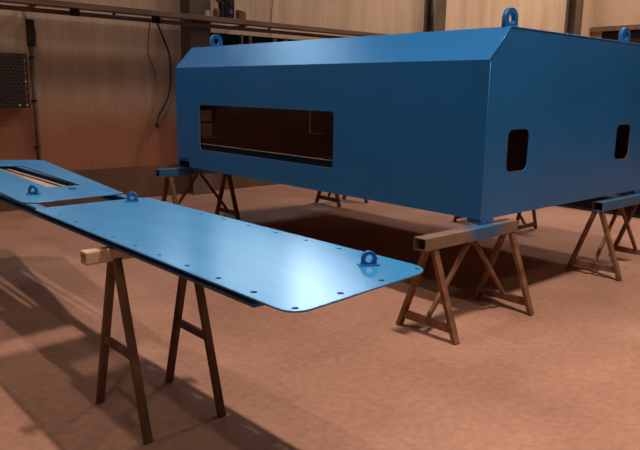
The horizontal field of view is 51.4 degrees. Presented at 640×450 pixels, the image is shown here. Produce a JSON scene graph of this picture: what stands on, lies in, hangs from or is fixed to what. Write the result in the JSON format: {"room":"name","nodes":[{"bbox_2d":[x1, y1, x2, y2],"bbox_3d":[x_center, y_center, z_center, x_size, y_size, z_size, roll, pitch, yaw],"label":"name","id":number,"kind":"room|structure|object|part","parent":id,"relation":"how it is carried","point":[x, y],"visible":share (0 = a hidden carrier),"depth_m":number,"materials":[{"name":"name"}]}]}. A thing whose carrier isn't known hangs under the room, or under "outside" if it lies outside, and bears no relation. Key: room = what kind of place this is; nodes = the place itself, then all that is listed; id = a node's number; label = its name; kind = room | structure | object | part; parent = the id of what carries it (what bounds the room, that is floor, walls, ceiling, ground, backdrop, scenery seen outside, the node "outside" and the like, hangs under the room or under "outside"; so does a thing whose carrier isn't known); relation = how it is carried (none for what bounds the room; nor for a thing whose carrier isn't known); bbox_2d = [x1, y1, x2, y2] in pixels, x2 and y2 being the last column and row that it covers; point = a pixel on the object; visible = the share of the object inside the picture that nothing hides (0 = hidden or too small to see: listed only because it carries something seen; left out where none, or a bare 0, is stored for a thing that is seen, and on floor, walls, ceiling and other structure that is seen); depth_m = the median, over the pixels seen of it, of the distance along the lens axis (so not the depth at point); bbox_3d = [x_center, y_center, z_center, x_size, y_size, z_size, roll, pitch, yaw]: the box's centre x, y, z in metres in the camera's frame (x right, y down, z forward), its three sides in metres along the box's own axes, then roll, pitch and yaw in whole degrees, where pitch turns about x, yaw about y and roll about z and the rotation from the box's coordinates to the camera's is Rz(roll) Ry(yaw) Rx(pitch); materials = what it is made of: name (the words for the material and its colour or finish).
{"room":"industrial workshop","nodes":[
{"label":"industrial workshop","id":0,"kind":"room"},
{"bbox_2d":[0,160,122,203],"bbox_3d":[-2.229,-0.413,5.086,0.791,0.065,2.663,-8,14,-38],"label":"plate","id":1,"kind":"object","parent":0,"point":[22,190],"visible":1,"depth_m":4.45,"materials":[{"name":"blue paint"}]},
{"bbox_2d":[0,0,594,169],"bbox_3d":[-0.764,-5.435,10.714,22.200,9.600,0.200,-9,15,-41],"label":"wall","id":2,"kind":"structure","parent":0,"point":[95,79],"depth_m":9.50,"materials":[{"name":"beige wood"}]},
{"bbox_2d":[0,53,29,107],"bbox_3d":[-4.096,-1.776,8.146,0.922,0.660,0.265,-9,15,-41],"label":"guard","id":3,"kind":"object","parent":2,"relation":"attached to","point":[13,89],"visible":1,"depth_m":8.26,"materials":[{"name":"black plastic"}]},
{"bbox_2d":[25,19,40,159],"bbox_3d":[-3.713,-1.662,8.656,0.090,1.950,0.070,-9,15,-41],"label":"conduit","id":4,"kind":"object","parent":2,"relation":"attached to","point":[30,26],"visible":0.92,"depth_m":8.56,"materials":[{"name":"black metal"}]},
{"bbox_2d":[0,163,278,211],"bbox_3d":[-0.831,-0.927,11.451,22.000,0.470,0.070,-9,15,-41],"label":"trim","id":5,"kind":"structure","parent":2,"relation":"attached to","point":[142,180],"depth_m":9.79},
{"bbox_2d":[0,0,388,35],"bbox_3d":[-2.705,-2.883,9.036,16.500,0.100,0.469,-9,15,-41],"label":"wall shelf","id":6,"kind":"object","parent":2,"relation":"attached to","point":[30,3],"visible":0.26,"depth_m":9.38,"materials":[{"name":"brown metal"}]},
{"bbox_2d":[0,4,343,38],"bbox_3d":[-2.637,-2.806,8.972,16.500,0.082,0.040,-9,15,-41],"label":"rail","id":7,"kind":"object","parent":6,"relation":"hanging from","point":[3,7],"visible":0.63,"depth_m":9.34,"materials":[{"name":"brown metal"}]},
{"bbox_2d":[70,9,79,15],"bbox_3d":[-3.125,-2.712,8.487,0.120,0.085,0.044,-9,15,-41],"label":"trolley","id":8,"kind":"object","parent":7,"relation":"attached to","point":[73,12],"visible":1,"depth_m":8.48,"materials":[{"name":"black metal"}]},
{"bbox_2d":[136,23,156,164],"bbox_3d":[-2.445,-1.862,9.582,0.378,2.003,0.345,-9,15,-41],"label":"cable","id":9,"kind":"object","parent":7,"relation":"hanging from","point":[149,23],"visible":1,"depth_m":9.75,"materials":[{"name":"brown rubber"}]},
{"bbox_2d":[152,17,160,23],"bbox_3d":[-2.273,-2.847,9.237,0.120,0.085,0.044,-9,15,-41],"label":"trolley","id":10,"kind":"object","parent":7,"relation":"attached to","point":[154,19],"visible":1,"depth_m":9.23,"materials":[{"name":"black metal"}]},
{"bbox_2d":[155,23,171,126],"bbox_3d":[-2.337,-2.151,9.663,0.204,1.459,0.508,2,11,7],"label":"power cable","id":11,"kind":"object","parent":10,"relation":"hanging from","point":[162,108],"visible":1,"depth_m":9.84,"materials":[{"name":"black rubber"}]},
{"bbox_2d":[213,6,219,16],"bbox_3d":[-1.536,-3.159,9.860,0.100,0.155,0.100,-9,15,-41],"label":"can","id":12,"kind":"object","parent":6,"relation":"on","point":[216,12],"visible":0.92,"depth_m":9.82,"materials":[{"name":"brown metal"}]},
{"bbox_2d":[216,0,224,17],"bbox_3d":[-1.491,-3.222,9.888,0.121,0.270,0.100,-9,15,-41],"label":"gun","id":13,"kind":"object","parent":6,"relation":"on","point":[221,5],"visible":0.91,"depth_m":9.87,"materials":[{"name":"black plastic"}]},
{"bbox_2d":[221,0,233,17],"bbox_3d":[-1.377,-3.272,9.967,0.155,0.340,0.150,-9,15,-41],"label":"box","id":14,"kind":"object","parent":6,"relation":"on","point":[229,4],"visible":0.83,"depth_m":9.92,"materials":[{"name":"black metal"}]},
{"bbox_2d":[236,10,245,19],"bbox_3d":[-1.209,-3.203,10.147,0.125,0.139,0.103,-9,15,-41],"label":"carton","id":15,"kind":"object","parent":6,"relation":"on","point":[240,14],"visible":0.82,"depth_m":10.11,"materials":[{"name":"brown cardboard"}]},
{"bbox_2d":[211,33,299,45],"bbox_3d":[-0.237,-2.354,11.662,4.100,1.705,0.099,-9,15,-41],"label":"wall rack","id":16,"kind":"object","parent":2,"relation":"attached to","point":[228,39],"visible":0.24,"depth_m":10.65,"materials":[{"name":"black paint"}]},
{"bbox_2d":[0,184,639,449],"bbox_3d":[4.496,0.672,5.684,22.400,0.200,16.480,-9,15,-41],"label":"floor","id":17,"kind":"structure","parent":0,"point":[341,375],"depth_m":4.17,"materials":[{"name":"red concrete"}]},
{"bbox_2d":[80,246,225,443],"bbox_3d":[-0.761,0.500,3.338,0.835,0.881,0.545,-9,15,-41],"label":"trestle","id":18,"kind":"object","parent":17,"relation":"on","point":[114,270],"visible":0.79,"depth_m":3.21,"materials":[{"name":"brown wood"}]},
{"bbox_2d":[4,166,134,200],"bbox_3d":[-1.524,-0.228,4.527,0.056,0.050,4.300,-9,15,-41],"label":"support rail","id":19,"kind":"object","parent":18,"relation":"on","point":[21,169],"visible":0.02,"depth_m":5.10,"materials":[{"name":"blue paint"}]},
{"bbox_3d":[-1.054,0.532,3.272,0.040,0.833,0.262,-9,15,-40],"label":"leg","id":20,"kind":"part","parent":18,"relation":"part of","materials":[{"name":"brown wood"}]},
{"bbox_2d":[0,193,263,307],"bbox_3d":[-1.788,-0.125,3.992,0.056,0.050,4.760,-9,15,-41],"label":"support rail","id":21,"kind":"object","parent":18,"relation":"on","point":[29,208],"visible":0.29,"depth_m":2.91,"materials":[{"name":"metal"}]},
{"bbox_2d":[35,191,422,312],"bbox_3d":[-0.563,0.019,3.091,0.754,0.065,2.275,-9,15,-41],"label":"cover plate","id":22,"kind":"object","parent":21,"relation":"on","point":[279,270],"visible":1,"depth_m":2.75,"materials":[{"name":"blue paint"}]},
{"bbox_3d":[-0.864,0.577,3.066,0.040,0.833,0.262,-9,15,-42],"label":"leg","id":23,"kind":"part","parent":18,"relation":"part of","materials":[{"name":"brown wood"}]},
{"bbox_3d":[-0.755,0.485,3.535,0.040,0.833,0.262,-9,15,-40],"label":"leg","id":24,"kind":"part","parent":18,"relation":"part of","materials":[{"name":"brown wood"}]},
{"bbox_3d":[-0.566,0.530,3.328,0.040,0.833,0.262,-9,15,-42],"label":"leg","id":25,"kind":"part","parent":18,"relation":"part of","materials":[{"name":"brown wood"}]},
{"bbox_2d":[180,0,212,194],"bbox_3d":[-1.817,-5.156,9.483,0.350,9.500,0.279,-9,15,-41],"label":"steel column","id":26,"kind":"structure","parent":17,"relation":"on","point":[191,36],"depth_m":9.91,"materials":[{"name":"brown metal"}]},
{"bbox_2d":[155,167,240,220],"bbox_3d":[-1.480,-0.370,8.104,1.090,0.684,0.518,-9,15,-41],"label":"trestle","id":27,"kind":"object","parent":17,"relation":"on","point":[168,173],"visible":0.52,"depth_m":8.01,"materials":[{"name":"brown wood"}]},
{"bbox_3d":[-1.866,-0.304,7.953,0.050,0.601,0.245,-9,15,-41],"label":"leg","id":28,"kind":"part","parent":27,"relation":"part of","materials":[{"name":"brown wood"}]},
{"bbox_3d":[-1.684,-0.261,7.754,0.050,0.601,0.245,-9,15,-41],"label":"leg","id":29,"kind":"part","parent":27,"relation":"part of","materials":[{"name":"brown wood"}]},
{"bbox_3d":[-1.262,-0.400,8.484,0.050,0.601,0.245,-9,15,-41],"label":"leg","id":30,"kind":"part","parent":27,"relation":"part of","materials":[{"name":"brown wood"}]},
{"bbox_3d":[-1.080,-0.357,8.285,0.050,0.601,0.245,-9,15,-41],"label":"leg","id":31,"kind":"part","parent":27,"relation":"part of","materials":[{"name":"brown wood"}]},
{"bbox_2d":[315,191,368,206],"bbox_3d":[0.231,-0.642,9.609,1.000,0.684,0.518,-9,15,-41],"label":"trestle","id":32,"kind":"object","parent":17,"relation":"on","point":[319,196],"visible":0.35,"depth_m":9.56,"materials":[{"name":"brown wood"}]},
{"bbox_3d":[0.028,-0.605,9.618,0.050,0.601,0.245,-9,15,-41],"label":"leg","id":33,"kind":"part","parent":32,"relation":"part of","materials":[{"name":"brown wood"}]},
{"bbox_3d":[0.210,-0.562,9.419,0.050,0.601,0.245,-9,15,-41],"label":"leg","id":34,"kind":"part","parent":32,"relation":"part of","materials":[{"name":"brown wood"}]},
{"bbox_2d":[423,0,446,31],"bbox_3d":[2.359,-5.819,13.156,0.350,9.500,0.279,-9,15,-41],"label":"steel column","id":35,"kind":"structure","parent":17,"relation":"on","point":[434,10],"depth_m":13.45,"materials":[{"name":"metal"}]},
{"bbox_2d":[396,219,533,344],"bbox_3d":[1.042,0.357,4.720,1.080,0.684,0.518,-9,15,-41],"label":"trestle","id":36,"kind":"object","parent":17,"relation":"on","point":[432,242],"visible":1,"depth_m":4.60,"materials":[{"name":"wood"}]},
{"bbox_2d":[175,7,639,224],"bbox_3d":[0.757,-1.238,7.022,2.740,1.519,4.226,-9,15,-41],"label":"machine housing","id":37,"kind":"object","parent":36,"relation":"on","point":[480,125],"visible":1,"depth_m":5.45,"materials":[{"name":"blue paint"}]},
{"bbox_3d":[-0.253,-0.915,6.169,0.008,1.113,4.221,-9,15,-41],"label":"panel","id":38,"kind":"part","parent":37,"relation":"part of","materials":[{"name":"blue paint"}]},
{"bbox_3d":[-0.159,-1.586,6.109,0.230,0.240,4.225,-9,15,-41],"label":"sloped panel","id":39,"kind":"part","parent":37,"relation":"part of","materials":[{"name":"blue paint"}]},
{"bbox_3d":[2.164,-0.856,5.501,2.706,1.347,0.008,-9,15,-41],"label":"panel","id":40,"kind":"part","parent":37,"relation":"part of","materials":[{"name":"blue paint"}]},
{"bbox_3d":[1.770,-1.237,7.949,0.008,1.113,4.221,-9,15,-41],"label":"panel","id":41,"kind":"part","parent":37,"relation":"part of","materials":[{"name":"blue paint"}]},
{"bbox_3d":[0.772,-1.847,6.904,2.274,0.008,4.225,-9,15,-41],"label":"roof panel","id":42,"kind":"part","parent":37,"relation":"part of","materials":[{"name":"blue paint"}]},
{"bbox_3d":[0.637,0.426,4.553,0.050,0.601,0.245,-9,15,-41],"label":"leg","id":43,"kind":"part","parent":36,"relation":"part of","materials":[{"name":"wood"}]},
{"bbox_3d":[0.819,0.469,4.354,0.050,0.601,0.245,-9,15,-41],"label":"leg","id":44,"kind":"part","parent":36,"relation":"part of","materials":[{"name":"wood"}]},
{"bbox_3d":[1.315,0.318,5.149,0.050,0.601,0.245,-9,15,-41],"label":"leg","id":45,"kind":"part","parent":36,"relation":"part of","materials":[{"name":"wood"}]},
{"bbox_3d":[1.497,0.361,4.950,0.050,0.601,0.245,-9,15,-41],"label":"leg","id":46,"kind":"part","parent":36,"relation":"part of","materials":[{"name":"wood"}]},
{"bbox_2d":[453,210,536,232],"bbox_3d":[2.184,-0.331,8.237,0.502,0.683,1.100,-9,15,-41],"label":"trestle","id":47,"kind":"object","parent":17,"relation":"on","point":[519,216],"visible":0.25,"depth_m":8.02,"materials":[{"name":"wood"}]},
{"bbox_3d":[2.370,-0.209,7.844,0.234,0.607,0.036,-9,15,-41],"label":"leg","id":48,"kind":"part","parent":47,"relation":"part of","materials":[{"name":"wood"}]},
{"bbox_3d":[2.570,-0.241,8.020,0.234,0.607,0.036,-9,15,-41],"label":"leg","id":49,"kind":"part","parent":47,"relation":"part of","materials":[{"name":"wood"}]},
{"bbox_2d":[564,0,583,34],"bbox_3d":[6.534,-6.482,16.828,0.350,9.500,0.279,-9,15,-41],"label":"steel column","id":50,"kind":"structure","parent":17,"relation":"on","point":[574,8],"depth_m":17.04,"materials":[{"name":"grey metal"}]},
{"bbox_2d":[565,193,639,280],"bbox_3d":[2.876,0.066,6.334,1.120,0.686,0.518,-9,15,-41],"label":"trestle","id":51,"kind":"object","parent":17,"relation":"on","point":[618,203],"visible":1,"depth_m":6.08,"materials":[{"name":"wood"}]},
{"bbox_3d":[2.397,0.146,6.100,0.052,0.602,0.250,-7,14,-36],"label":"leg","id":52,"kind":"part","parent":51,"relation":"part of","materials":[{"name":"wood"}]},
{"bbox_2d":[556,194,639,217],"bbox_3d":[2.918,-0.579,10.638,0.280,0.239,5.400,-9,15,-41],"label":"steel beam","id":53,"kind":"structure","parent":51,"relation":"on","point":[584,204],"depth_m":9.49,"materials":[{"name":"metal"}]},
{"bbox_3d":[2.578,0.190,5.901,0.250,0.602,0.052,11,15,42],"label":"leg","id":54,"kind":"part","parent":51,"relation":"part of","materials":[{"name":"wood"}]},
{"bbox_3d":[3.045,0.043,6.671,0.054,0.604,0.256,-6,13,-31],"label":"leg","id":55,"kind":"part","parent":51,"relation":"part of","materials":[{"name":"wood"}]},
{"bbox_3d":[-3.282,-0.023,5.709,0.900,0.881,0.545,-9,15,-41],"label":"trestle","id":56,"kind":"object","parent":17,"relation":"on","visible":0},
{"bbox_2d":[1,169,55,186],"bbox_3d":[-2.335,-0.355,5.130,0.135,0.030,2.200,-9,15,-41],"label":"board","id":57,"kind":"object","parent":56,"relation":"on","point":[22,176],"visible":0.2,"depth_m":4.96,"materials":[{"name":"beige wood"}]},
{"bbox_2d":[0,167,64,185],"bbox_3d":[-2.253,-0.368,5.202,0.022,0.030,2.200,-9,15,-41],"label":"board","id":58,"kind":"object","parent":56,"relation":"on","point":[3,168],"visible":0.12,"depth_m":5.17,"materials":[{"name":"beige wood"}]},
{"bbox_2d":[592,0,639,37],"bbox_3d":[12.860,-5.445,11.996,0.200,9.600,16.080,-9,15,-41],"label":"wall","id":59,"kind":"structure","parent":0,"point":[606,12],"depth_m":17.57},
{"bbox_2d":[589,24,639,31],"bbox_3d":[12.700,-4.012,12.162,0.160,0.120,16.080,-9,15,-41],"label":"trim","id":60,"kind":"structure","parent":59,"relation":"attached to","point":[631,27],"depth_m":17.51,"materials":[{"name":"brown wood"}]},
{"bbox_2d":[601,30,639,43],"bbox_3d":[12.477,-2.398,12.791,0.050,3.300,14.780,-9,15,-41],"label":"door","id":61,"kind":"structure","parent":59,"relation":"in","point":[635,34],"depth_m":17.53,"materials":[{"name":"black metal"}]}
]}

